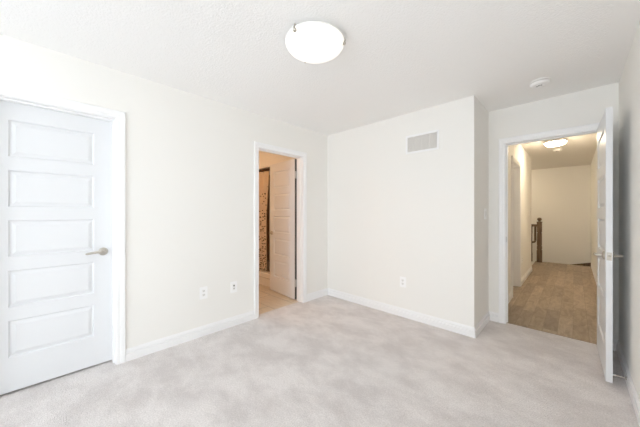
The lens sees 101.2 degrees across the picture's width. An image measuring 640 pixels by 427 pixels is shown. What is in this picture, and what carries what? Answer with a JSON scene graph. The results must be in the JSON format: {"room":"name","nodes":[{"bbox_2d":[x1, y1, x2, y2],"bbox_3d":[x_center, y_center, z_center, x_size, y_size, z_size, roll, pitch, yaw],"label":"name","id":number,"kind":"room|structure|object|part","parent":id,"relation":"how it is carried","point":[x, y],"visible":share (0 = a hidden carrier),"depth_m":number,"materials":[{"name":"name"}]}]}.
{"room":"empty bedroom","nodes":[
{"label":"empty bedroom","id":0,"kind":"room"},
{"bbox_2d":[0,34,326,348],"bbox_3d":[-1.904,0.036,2.041,0.120,2.440,5.920,0,0,44],"label":"wall","id":1,"kind":"structure","parent":0,"point":[190,157],"depth_m":2.53,"materials":[{"name":"white paint"}]},
{"bbox_2d":[0,100,111,394],"bbox_3d":[-1.988,0.234,1.969,0.095,2.016,0.699,0,0,44],"label":"door","id":2,"kind":"structure","parent":1,"relation":"in","point":[56,167],"depth_m":1.97,"materials":[{"name":"white paint"}]},
{"bbox_3d":[-1.810,0.322,2.118,0.048,0.026,0.125,0,0,44],"label":"handle","id":3,"kind":"part","parent":2,"relation":"part of","materials":[{"name":"silver metal"}]},
{"bbox_2d":[0,84,125,364],"bbox_3d":[-1.974,0.206,1.955,0.139,2.101,0.837,0,0,44],"label":"door frame","id":4,"kind":"structure","parent":1,"relation":"attached to","point":[7,93],"depth_m":2.18,"materials":[{"name":"white paint"}]},
{"bbox_2d":[200,286,206,299],"bbox_3d":[-1.190,0.820,2.686,0.010,0.124,0.079,0,0,44],"label":"wall outlet","id":5,"kind":"object","parent":1,"relation":"attached to","point":[203,290],"visible":1,"depth_m":2.68,"materials":[{"name":"white plastic"}]},
{"bbox_2d":[230,281,236,292],"bbox_3d":[-0.959,0.827,2.924,0.010,0.124,0.079,0,0,44],"label":"jack plate","id":6,"kind":"object","parent":1,"relation":"attached to","point":[233,285],"visible":1,"depth_m":2.92,"materials":[{"name":"white plastic"}]},
{"bbox_2d":[254,141,306,318],"bbox_3d":[-0.533,0.206,3.456,0.158,2.101,0.842,0,0,44],"label":"door frame","id":7,"kind":"structure","parent":1,"relation":"attached to","point":[301,157],"depth_m":3.67,"materials":[{"name":"white paint"}]},
{"bbox_2d":[269,159,296,299],"bbox_3d":[-0.571,0.234,4.019,0.156,2.016,0.724,0,0,-41],"label":"door","id":8,"kind":"structure","parent":1,"relation":"in","point":[283,175],"depth_m":3.97,"materials":[{"name":"white paint"}]},
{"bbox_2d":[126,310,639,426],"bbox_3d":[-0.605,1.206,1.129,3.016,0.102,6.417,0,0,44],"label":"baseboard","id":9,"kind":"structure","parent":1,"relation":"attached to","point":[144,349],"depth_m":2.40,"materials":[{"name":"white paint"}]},
{"bbox_2d":[259,151,296,174],"bbox_3d":[-1.141,0.036,4.108,3.500,2.440,3.250,0,0,44],"label":"wall","id":10,"kind":"structure","parent":0,"point":[266,159],"depth_m":4.44,"materials":[{"name":"white paint"}]},
{"bbox_2d":[266,175,269,259],"bbox_3d":[-0.843,0.119,5.458,1.850,1.875,0.015,0,0,44],"label":"shower tile","id":11,"kind":"structure","parent":10,"relation":"attached to","point":[268,200],"depth_m":5.72,"materials":[{"name":"beige tile"}]},
{"bbox_3d":[-1.328,-0.744,4.957,1.850,0.023,0.024,0,0,44],"label":"curtain rod","id":12,"kind":"object","parent":10,"relation":"attached to","visible":0},
{"bbox_2d":[259,171,268,270],"bbox_3d":[-1.393,0.145,5.037,1.445,1.753,0.058,0,0,44],"label":"shower curtain","id":13,"kind":"object","parent":12,"relation":"hanging from","point":[263,176],"visible":0.19,"depth_m":4.65,"materials":[{"name":"beige fabric"}]},
{"bbox_2d":[0,261,638,426],"bbox_3d":[0.237,1.317,3.852,5.836,0.120,11.740,0,0,44],"label":"floor","id":14,"kind":"structure","parent":0,"point":[325,361],"depth_m":2.02,"materials":[{"name":"carpet"}]},
{"bbox_2d":[259,260,269,286],"bbox_3d":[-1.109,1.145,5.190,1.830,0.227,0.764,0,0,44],"label":"bathtub","id":15,"kind":"object","parent":14,"relation":"on","point":[264,276],"visible":0.03,"depth_m":4.57,"materials":[{"name":"white ceramic"}]},
{"bbox_2d":[537,218,541,262],"bbox_3d":[5.607,0.691,6.711,0.120,1.135,0.120,0,0,44],"label":"newel post","id":16,"kind":"object","parent":14,"relation":"on","point":[539,223],"visible":1,"depth_m":6.67,"materials":[{"name":"brown wood"}]},
{"bbox_2d":[531,224,536,260],"bbox_3d":[5.377,0.777,6.951,0.563,0.962,0.082,0,0,44],"label":"stair railing","id":17,"kind":"object","parent":16,"relation":"attached to","point":[532,225],"visible":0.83,"depth_m":6.79,"materials":[{"name":"brown wood"}]},
{"bbox_2d":[506,322,596,343],"bbox_3d":[2.408,1.255,2.754,0.742,0.005,0.035,0,0,44],"label":"threshold","id":18,"kind":"object","parent":14,"relation":"on","point":[506,322],"visible":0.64,"depth_m":2.73,"materials":[{"name":"brown wood"}]},
{"bbox_2d":[0,0,639,169],"bbox_3d":[1.457,-1.234,3.171,3.136,0.100,12.220,0,0,44],"label":"ceiling","id":19,"kind":"structure","parent":0,"point":[397,57],"depth_m":1.90,"materials":[{"name":"white paint"}]},
{"bbox_2d":[285,21,345,63],"bbox_3d":[-0.037,-1.127,1.781,0.404,0.112,0.411,0,0,44],"label":"ceiling lamp","id":20,"kind":"object","parent":19,"relation":"attached to","point":[315,42],"visible":1,"depth_m":1.69,"materials":[{"name":"white glass"}]},
{"bbox_2d":[530,77,550,88],"bbox_3d":[1.980,-1.160,2.364,0.148,0.047,0.148,0,0,44],"label":"smoke detector","id":21,"kind":"object","parent":19,"relation":"attached to","point":[540,82],"visible":1,"depth_m":2.33,"materials":[{"name":"white plastic"}]},
{"bbox_3d":[1.980,-1.179,2.364,0.148,0.010,0.148,0,0,44],"label":"plate","id":22,"kind":"part","parent":21,"relation":"part of","materials":[{"name":"white plastic"}]},
{"bbox_2d":[544,139,566,146],"bbox_3d":[3.857,-1.137,4.308,0.278,0.092,0.284,0,0,44],"label":"ceiling lamp","id":23,"kind":"object","parent":19,"relation":"attached to","point":[556,142],"visible":1,"depth_m":4.24,"materials":[{"name":"white glass"}]},
{"bbox_2d":[327,95,488,326],"bbox_3d":[1.090,0.036,3.607,2.002,2.440,0.737,0,0,44],"label":"wall","id":24,"kind":"structure","parent":0,"point":[392,213],"depth_m":3.08,"materials":[{"name":"white paint"}]},
{"bbox_2d":[307,288,498,337],"bbox_3d":[0.895,1.206,3.301,2.325,0.102,0.608,0,0,27],"label":"baseboard","id":25,"kind":"structure","parent":24,"relation":"attached to","point":[473,332],"depth_m":3.07,"materials":[{"name":"white paint"}]},
{"bbox_2d":[400,276,405,287],"bbox_3d":[1.001,0.837,3.174,0.079,0.124,0.010,0,0,44],"label":"wall outlet","id":26,"kind":"object","parent":24,"relation":"attached to","point":[402,279],"visible":1,"depth_m":3.17,"materials":[{"name":"white plastic"}]},
{"bbox_2d":[406,129,438,153],"bbox_3d":[1.166,-0.806,3.014,0.384,0.216,0.009,0,0,44],"label":"air vent","id":27,"kind":"object","parent":24,"relation":"in","point":[426,141],"visible":1,"depth_m":3.00,"materials":[{"name":"white metal"}]},
{"bbox_2d":[499,122,599,323],"bbox_3d":[2.411,0.206,2.757,0.874,2.101,0.158,0,0,44],"label":"door frame","id":28,"kind":"structure","parent":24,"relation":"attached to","point":[504,143],"depth_m":2.98,"materials":[{"name":"white paint"}]},
{"bbox_2d":[508,144,530,293],"bbox_3d":[3.301,0.036,4.459,0.120,2.440,3.563,0,0,44],"label":"wall","id":29,"kind":"structure","parent":0,"point":[517,151],"depth_m":4.82,"materials":[{"name":"white paint"}]},
{"bbox_2d":[508,291,512,302],"bbox_3d":[2.474,1.206,3.509,0.015,0.102,1.047,0,0,44],"label":"baseboard","id":30,"kind":"structure","parent":29,"relation":"attached to","point":[510,295],"depth_m":3.75,"materials":[{"name":"white paint"}]},
{"bbox_2d":[511,156,520,293],"bbox_3d":[3.099,0.206,4.236,0.139,2.101,0.867,0,0,44],"label":"door frame","id":31,"kind":"structure","parent":29,"relation":"attached to","point":[515,164],"depth_m":4.47,"materials":[{"name":"white paint"}]},
{"bbox_2d":[521,266,531,285],"bbox_3d":[3.913,1.206,5.209,0.315,0.102,1.664,0,0,44],"label":"baseboard","id":32,"kind":"structure","parent":29,"relation":"attached to","point":[529,271],"depth_m":5.00,"materials":[{"name":"white paint"}]},
{"bbox_2d":[489,82,618,339],"bbox_3d":[2.388,0.036,2.780,1.014,2.440,0.120,0,0,44],"label":"wall","id":33,"kind":"structure","parent":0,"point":[588,106],"depth_m":2.71,"materials":[{"name":"white paint"}]},
{"bbox_2d":[531,165,590,265],"bbox_3d":[3.975,1.437,5.282,2.216,5.240,5.683,0,0,44],"label":"wall","id":34,"kind":"structure","parent":0,"point":[561,196],"depth_m":6.81,"materials":[{"name":"white paint"}]},
{"bbox_2d":[570,263,590,265],"bbox_3d":[6.492,1.452,6.622,0.466,0.450,0.016,0,0,44],"label":"skirt","id":35,"kind":"object","parent":34,"relation":"attached to","point":[581,264],"visible":0.21,"depth_m":6.54,"materials":[{"name":"brown wood"}]},
{"bbox_2d":[591,21,639,399],"bbox_3d":[2.540,1.437,2.121,0.120,5.240,12.220,0,0,44],"label":"wall","id":36,"kind":"structure","parent":0,"point":[629,82],"depth_m":1.92,"materials":[{"name":"white paint"}]},
{"bbox_2d":[591,262,596,284],"bbox_3d":[4.557,1.206,4.300,0.015,0.102,5.083,0,0,44],"label":"baseboard","id":37,"kind":"structure","parent":36,"relation":"attached to","point":[592,267],"depth_m":5.13,"materials":[{"name":"white paint"}]},
{"bbox_2d":[593,107,622,382],"bbox_3d":[2.368,0.234,2.193,0.156,2.016,0.752,0,0,43],"label":"door","id":38,"kind":"structure","parent":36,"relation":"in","point":[605,255],"depth_m":1.95,"materials":[{"name":"white paint"}]},
{"bbox_3d":[2.116,0.321,1.921,0.027,0.058,0.011,0,0,43],"label":"latch plate","id":39,"kind":"part","parent":38,"relation":"part of","materials":[{"name":"silver metal"}]}
]}

